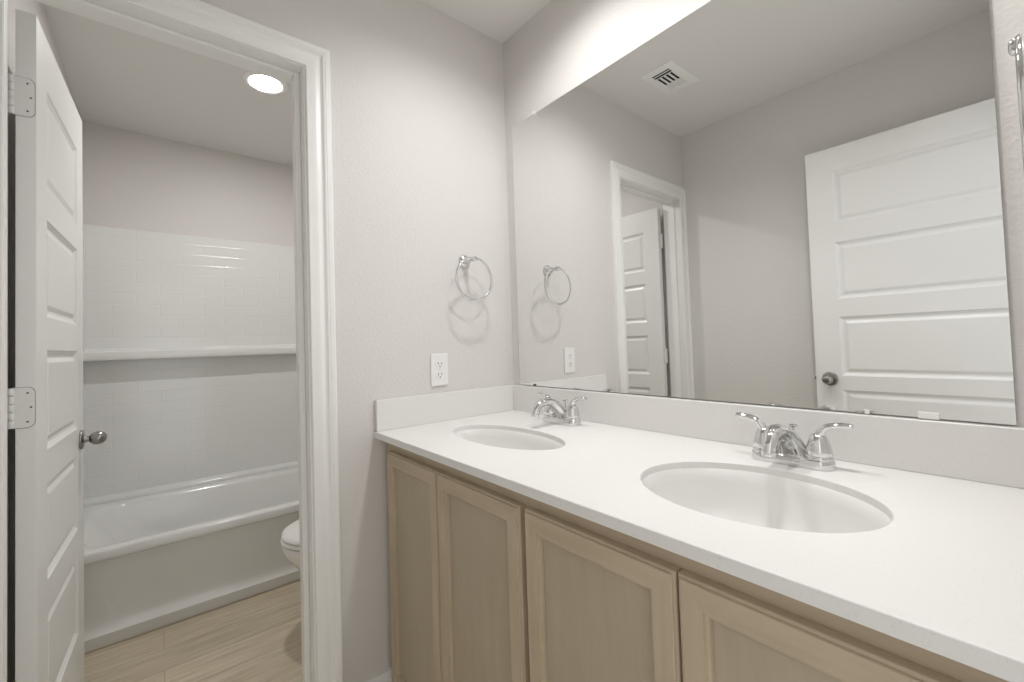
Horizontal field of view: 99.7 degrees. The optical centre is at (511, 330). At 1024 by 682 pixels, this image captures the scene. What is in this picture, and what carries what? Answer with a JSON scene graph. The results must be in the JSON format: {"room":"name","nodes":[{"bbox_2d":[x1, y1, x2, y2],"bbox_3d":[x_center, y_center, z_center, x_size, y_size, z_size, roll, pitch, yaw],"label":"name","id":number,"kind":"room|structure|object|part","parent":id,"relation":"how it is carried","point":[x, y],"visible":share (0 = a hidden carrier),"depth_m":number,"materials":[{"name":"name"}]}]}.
{"room":"bathroom","nodes":[
{"label":"bathroom","id":0,"kind":"room"},
{"bbox_2d":[7,0,77,681],"bbox_3d":[-1.749,0.050,1.560,0.100,2.453,1.835,-1,-2,-39],"label":"wall","id":1,"kind":"structure","parent":0,"point":[30,6],"depth_m":1.20,"materials":[{"name":"white paint"}]},
{"bbox_2d":[8,9,106,681],"bbox_3d":[-1.343,0.237,1.272,0.168,2.008,0.632,-1,-2,-37],"label":"door","id":2,"kind":"structure","parent":1,"relation":"in","point":[45,413],"depth_m":1.12,"materials":[{"name":"white paint"}]},
{"bbox_3d":[-1.447,0.373,1.500,0.059,0.045,0.045,-1,-2,-37],"label":"knob","id":3,"kind":"part","parent":2,"relation":"part of","materials":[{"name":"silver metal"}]},
{"bbox_2d":[82,121,293,246],"bbox_3d":[-1.759,0.087,2.803,1.661,2.453,0.100,-1,-2,-39],"label":"wall","id":4,"kind":"structure","parent":0,"point":[131,180],"depth_m":2.60,"materials":[{"name":"white paint"}]},
{"bbox_2d":[84,581,301,681],"bbox_3d":[-0.640,1.269,1.453,1.661,0.060,3.502,-1,-2,-39],"label":"floor","id":5,"kind":"structure","parent":0,"point":[257,638],"depth_m":1.71,"materials":[{"name":"brown wood"}]},
{"bbox_2d":[84,466,299,654],"bbox_3d":[-1.439,1.097,2.424,1.459,0.392,0.801,-1,-2,-39],"label":"bathtub","id":6,"kind":"object","parent":5,"relation":"on","point":[152,562],"visible":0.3,"depth_m":2.00,"materials":[{"name":"white plastic"}]},
{"bbox_2d":[83,224,297,506],"bbox_3d":[-1.483,0.155,2.468,1.459,1.493,0.759,-1,-2,-39],"label":"tub surround","id":7,"kind":"object","parent":6,"relation":"on","point":[190,369],"visible":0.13,"depth_m":2.56,"materials":[{"name":"plastic"}]},
{"bbox_3d":[-2.040,0.160,2.004,0.010,1.493,0.748,-1,-2,-39],"label":"panel","id":8,"kind":"part","parent":7,"relation":"part of","materials":[{"name":"plastic"}]},
{"bbox_2d":[83,344,295,361],"bbox_3d":[-1.692,0.126,2.721,1.438,0.066,0.084,-1,-2,-39],"label":"shelf","id":9,"kind":"object","parent":7,"relation":"attached to","point":[126,352],"depth_m":2.52,"materials":[{"name":"white plastic"}]},
{"bbox_2d":[280,520,299,569],"bbox_3d":[-0.642,0.884,1.978,0.746,0.738,0.450,-1,-2,-39],"label":"toilet","id":10,"kind":"object","parent":5,"relation":"on","point":[290,537],"visible":0.09,"depth_m":1.72,"materials":[{"name":"white ceramic"}]},
{"bbox_3d":[-0.761,0.860,1.882,0.440,0.017,0.374,-1,-2,-39],"label":"seat","id":11,"kind":"part","parent":10,"relation":"part of","materials":[{"name":"white plastic"}]},
{"bbox_3d":[-0.761,0.835,1.883,0.436,0.024,0.372,-1,-2,-39],"label":"lid","id":12,"kind":"part","parent":10,"relation":"part of","materials":[{"name":"white plastic"}]},
{"bbox_3d":[-0.702,1.062,1.920,0.571,0.382,0.368,-1,-2,-39],"label":"bowl","id":13,"kind":"part","parent":10,"relation":"part of","materials":[{"name":"white ceramic"}]},
{"bbox_2d":[387,443,529,681],"bbox_3d":[0.029,0.774,1.323,0.577,0.878,0.710,-1,-2,-39],"label":"vanity cabinet","id":14,"kind":"object","parent":5,"relation":"on","point":[459,603],"visible":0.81,"depth_m":1.10,"materials":[{"name":"beige wood"}]},
{"bbox_3d":[-0.285,0.749,1.266,0.020,0.734,0.323,-1,-2,-39],"label":"door","id":15,"kind":"part","parent":14,"relation":"part of","materials":[{"name":"brown wood"}]},
{"bbox_3d":[-0.282,0.749,1.269,0.006,0.643,0.233,-1,-2,-39],"label":"panel","id":16,"kind":"part","parent":14,"relation":"part of","materials":[{"name":"brown wood"}]},
{"bbox_3d":[-0.172,0.728,1.161,0.019,0.783,0.710,-1,-2,-39],"label":"frame","id":17,"kind":"part","parent":14,"relation":"part of","materials":[{"name":"brown wood"}]},
{"bbox_3d":[-0.071,0.735,1.012,0.006,0.643,0.244,-1,-2,-39],"label":"panel","id":18,"kind":"part","parent":14,"relation":"part of","materials":[{"name":"brown wood"}]},
{"bbox_3d":[-0.074,0.735,1.009,0.020,0.734,0.334,-1,-2,-39],"label":"door","id":19,"kind":"part","parent":14,"relation":"part of","materials":[{"name":"brown wood"}]},
{"bbox_2d":[374,385,1023,681],"bbox_3d":[0.241,0.257,1.045,0.601,0.122,1.464,-1,-2,-39],"label":"countertop","id":20,"kind":"structure","parent":14,"relation":"on","point":[945,577],"depth_m":0.75,"materials":[{"name":"white stone"}]},
{"bbox_2d":[454,429,562,449],"bbox_3d":[-0.020,0.413,1.288,0.246,0.173,0.497,-1,-2,-39],"label":"sink","id":21,"kind":"object","parent":20,"relation":"in","point":[490,437],"visible":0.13,"depth_m":1.42,"materials":[{"name":"white ceramic"}]},
{"bbox_2d":[531,392,586,425],"bbox_3d":[0.164,0.263,1.443,0.178,0.096,0.181,-2,-2,11],"label":"faucet","id":22,"kind":"object","parent":20,"relation":"on","point":[555,412],"visible":1,"depth_m":1.41,"materials":[{"name":"silver metal"}]},
{"bbox_3d":[0.118,0.243,1.515,0.026,0.047,0.071,-1,-2,-39],"label":"lever","id":23,"kind":"part","parent":22,"relation":"part of","materials":[{"name":"silver metal"}]},
{"bbox_3d":[0.127,0.266,1.425,0.158,0.091,0.072,-1,-2,-39],"label":"spout","id":24,"kind":"part","parent":22,"relation":"part of","materials":[{"name":"silver metal"}]},
{"bbox_3d":[0.134,0.271,1.496,0.050,0.055,0.050,-1,-2,-39],"label":"handle","id":25,"kind":"part","parent":22,"relation":"part of","materials":[{"name":"silver metal"}]},
{"bbox_3d":[0.198,0.267,1.417,0.050,0.055,0.050,-1,-2,-39],"label":"handle","id":26,"kind":"part","parent":22,"relation":"part of","materials":[{"name":"silver metal"}]},
{"bbox_3d":[0.212,0.236,1.400,0.026,0.047,0.071,-1,-2,-39],"label":"lever","id":27,"kind":"part","parent":22,"relation":"part of","materials":[{"name":"silver metal"}]},
{"bbox_2d":[642,468,891,532],"bbox_3d":[0.427,0.384,0.772,0.352,0.173,0.431,-1,-2,-39],"label":"sink","id":28,"kind":"object","parent":20,"relation":"in","point":[758,499],"visible":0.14,"depth_m":0.89,"materials":[{"name":"white ceramic"}]},
{"bbox_2d":[735,412,853,470],"bbox_3d":[0.594,0.234,0.911,0.178,0.096,0.181,-2,-2,11],"label":"faucet","id":29,"kind":"object","parent":20,"relation":"on","point":[775,443],"visible":1,"depth_m":0.88,"materials":[{"name":"silver metal"}]},
{"bbox_3d":[0.548,0.213,0.983,0.026,0.047,0.071,-1,-2,-39],"label":"lever","id":30,"kind":"part","parent":29,"relation":"part of","materials":[{"name":"silver metal"}]},
{"bbox_3d":[0.564,0.242,0.964,0.050,0.055,0.050,-1,-2,-39],"label":"handle","id":31,"kind":"part","parent":29,"relation":"part of","materials":[{"name":"silver metal"}]},
{"bbox_3d":[0.558,0.236,0.893,0.158,0.091,0.072,-1,-2,-39],"label":"spout","id":32,"kind":"part","parent":29,"relation":"part of","materials":[{"name":"silver metal"}]},
{"bbox_3d":[0.613,0.236,0.938,0.018,0.067,0.018,-1,-2,-39],"label":"lift rod","id":33,"kind":"part","parent":29,"relation":"part of","materials":[{"name":"silver metal"}]},
{"bbox_3d":[0.629,0.237,0.885,0.050,0.055,0.050,-1,-2,-39],"label":"handle","id":34,"kind":"part","parent":29,"relation":"part of","materials":[{"name":"silver metal"}]},
{"bbox_3d":[0.643,0.207,0.868,0.026,0.047,0.071,-1,-2,-39],"label":"lever","id":35,"kind":"part","parent":29,"relation":"part of","materials":[{"name":"silver metal"}]},
{"bbox_2d":[525,497,1008,681],"bbox_3d":[0.489,0.742,0.761,0.577,0.878,0.742,-1,-2,-39],"label":"vanity cabinet","id":36,"kind":"object","parent":5,"relation":"on","point":[605,604],"visible":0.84,"depth_m":0.62,"materials":[{"name":"beige wood"}]},
{"bbox_3d":[0.149,0.720,0.743,0.006,0.643,0.240,-1,-2,-39],"label":"panel","id":37,"kind":"part","parent":36,"relation":"part of","materials":[{"name":"brown wood"}]},
{"bbox_3d":[0.146,0.720,0.741,0.020,0.734,0.330,-1,-2,-39],"label":"door","id":38,"kind":"part","parent":36,"relation":"part of","materials":[{"name":"brown wood"}]},
{"bbox_3d":[0.362,0.706,0.484,0.006,0.643,0.243,-1,-2,-39],"label":"panel","id":39,"kind":"part","parent":36,"relation":"part of","materials":[{"name":"brown wood"}]},
{"bbox_3d":[0.359,0.706,0.481,0.020,0.734,0.334,-1,-2,-39],"label":"door","id":40,"kind":"part","parent":36,"relation":"part of","materials":[{"name":"brown wood"}]},
{"bbox_2d":[43,0,550,165],"bbox_3d":[-0.723,-1.252,1.526,1.661,0.080,3.502,-1,-2,-39],"label":"ceiling","id":41,"kind":"structure","parent":0,"point":[118,78],"depth_m":2.06,"materials":[{"name":"white paint"}]},
{"bbox_2d":[242,71,287,94],"bbox_3d":[-1.175,-1.177,2.059,0.189,0.008,0.189,-1,-2,-39],"label":"recessed light","id":42,"kind":"object","parent":41,"relation":"in","point":[261,83],"visible":0.89,"depth_m":2.06,"materials":[{"name":"white paint"}]},
{"bbox_2d":[200,0,513,681],"bbox_3d":[-0.601,0.008,1.391,1.461,2.453,0.115,-1,-2,-39],"label":"wall","id":43,"kind":"structure","parent":0,"point":[419,165],"depth_m":1.50,"materials":[{"name":"white paint"}]},
{"bbox_2d":[0,0,342,681],"bbox_3d":[-0.878,0.176,1.154,0.754,2.122,0.148,-1,-2,-39],"label":"door frame","id":44,"kind":"structure","parent":43,"relation":"attached to","point":[196,26],"depth_m":1.30,"materials":[{"name":"white paint"}]},
{"bbox_2d":[366,668,391,681],"bbox_3d":[-0.236,1.169,1.543,0.718,0.118,0.013,-1,-2,-39],"label":"baseboard","id":45,"kind":"structure","parent":43,"relation":"attached to","point":[386,676],"depth_m":1.40,"materials":[{"name":"white paint"}]},
{"bbox_2d":[430,353,447,385],"bbox_3d":[-0.265,0.143,1.579,0.071,0.117,0.008,-1,-2,-39],"label":"wall outlet","id":46,"kind":"object","parent":43,"relation":"attached to","point":[438,363],"visible":1,"depth_m":1.57,"materials":[{"name":"white plastic"}]},
{"bbox_2d":[435,360,443,367],"bbox_3d":[-0.264,0.124,1.578,0.034,0.028,0.003,-1,-2,-39],"label":"receptacle","id":47,"kind":"object","parent":46,"relation":"attached to","point":[438,363],"depth_m":1.58,"materials":[{"name":"white plastic"}]},
{"bbox_2d":[436,371,443,378],"bbox_3d":[-0.263,0.163,1.577,0.034,0.028,0.003,-1,-2,-39],"label":"receptacle","id":48,"kind":"object","parent":46,"relation":"attached to","point":[439,374],"depth_m":1.58,"materials":[{"name":"white plastic"}]},
{"bbox_2d":[455,255,492,300],"bbox_3d":[-0.159,-0.201,1.641,0.167,0.186,0.076,-1,-2,-39],"label":"towel ring","id":49,"kind":"object","parent":43,"relation":"attached to","point":[464,261],"visible":1,"depth_m":1.63,"materials":[{"name":"silver metal"}]},
{"bbox_3d":[-0.152,-0.269,1.632,0.021,0.021,0.047,-1,-2,-39],"label":"post","id":50,"kind":"part","parent":49,"relation":"part of","materials":[{"name":"silver metal"}]},
{"bbox_2d":[503,0,1023,427],"bbox_3d":[0.535,-0.034,1.237,0.100,2.453,1.567,-1,-2,-39],"label":"wall","id":51,"kind":"structure","parent":0,"point":[566,43],"depth_m":1.39,"materials":[{"name":"white paint"}]},
{"bbox_2d":[512,0,1016,424],"bbox_3d":[0.433,-0.344,1.268,0.012,1.075,1.319,-1,-2,-39],"label":"wall mirror","id":52,"kind":"object","parent":51,"relation":"attached to","point":[792,203],"visible":1,"depth_m":1.02,"materials":[{"name":"silver mirror"}]},
{"bbox_2d":[513,385,1023,488],"bbox_3d":[0.466,0.245,1.230,0.019,0.102,1.464,-1,-2,-39],"label":"backsplash","id":53,"kind":"structure","parent":51,"relation":"attached to","point":[984,453],"depth_m":0.91,"materials":[{"name":"white stone"}]},
{"bbox_3d":[0.397,-0.060,0.175,1.461,2.453,0.100,-1,-2,-39],"label":"wall","id":54,"kind":"structure","parent":0,"visible":0},
{"bbox_2d":[1008,32,1023,175],"bbox_3d":[0.601,-0.259,0.469,0.167,0.186,0.076,-1,-2,-39],"label":"towel ring","id":55,"kind":"object","parent":54,"relation":"attached to","point":[1016,44],"visible":1,"depth_m":0.45,"materials":[{"name":"silver metal"}]},
{"bbox_3d":[0.590,-0.327,0.482,0.021,0.021,0.047,-1,-2,-39],"label":"post","id":56,"kind":"part","parent":55,"relation":"part of","materials":[{"name":"silver metal"}]}
]}

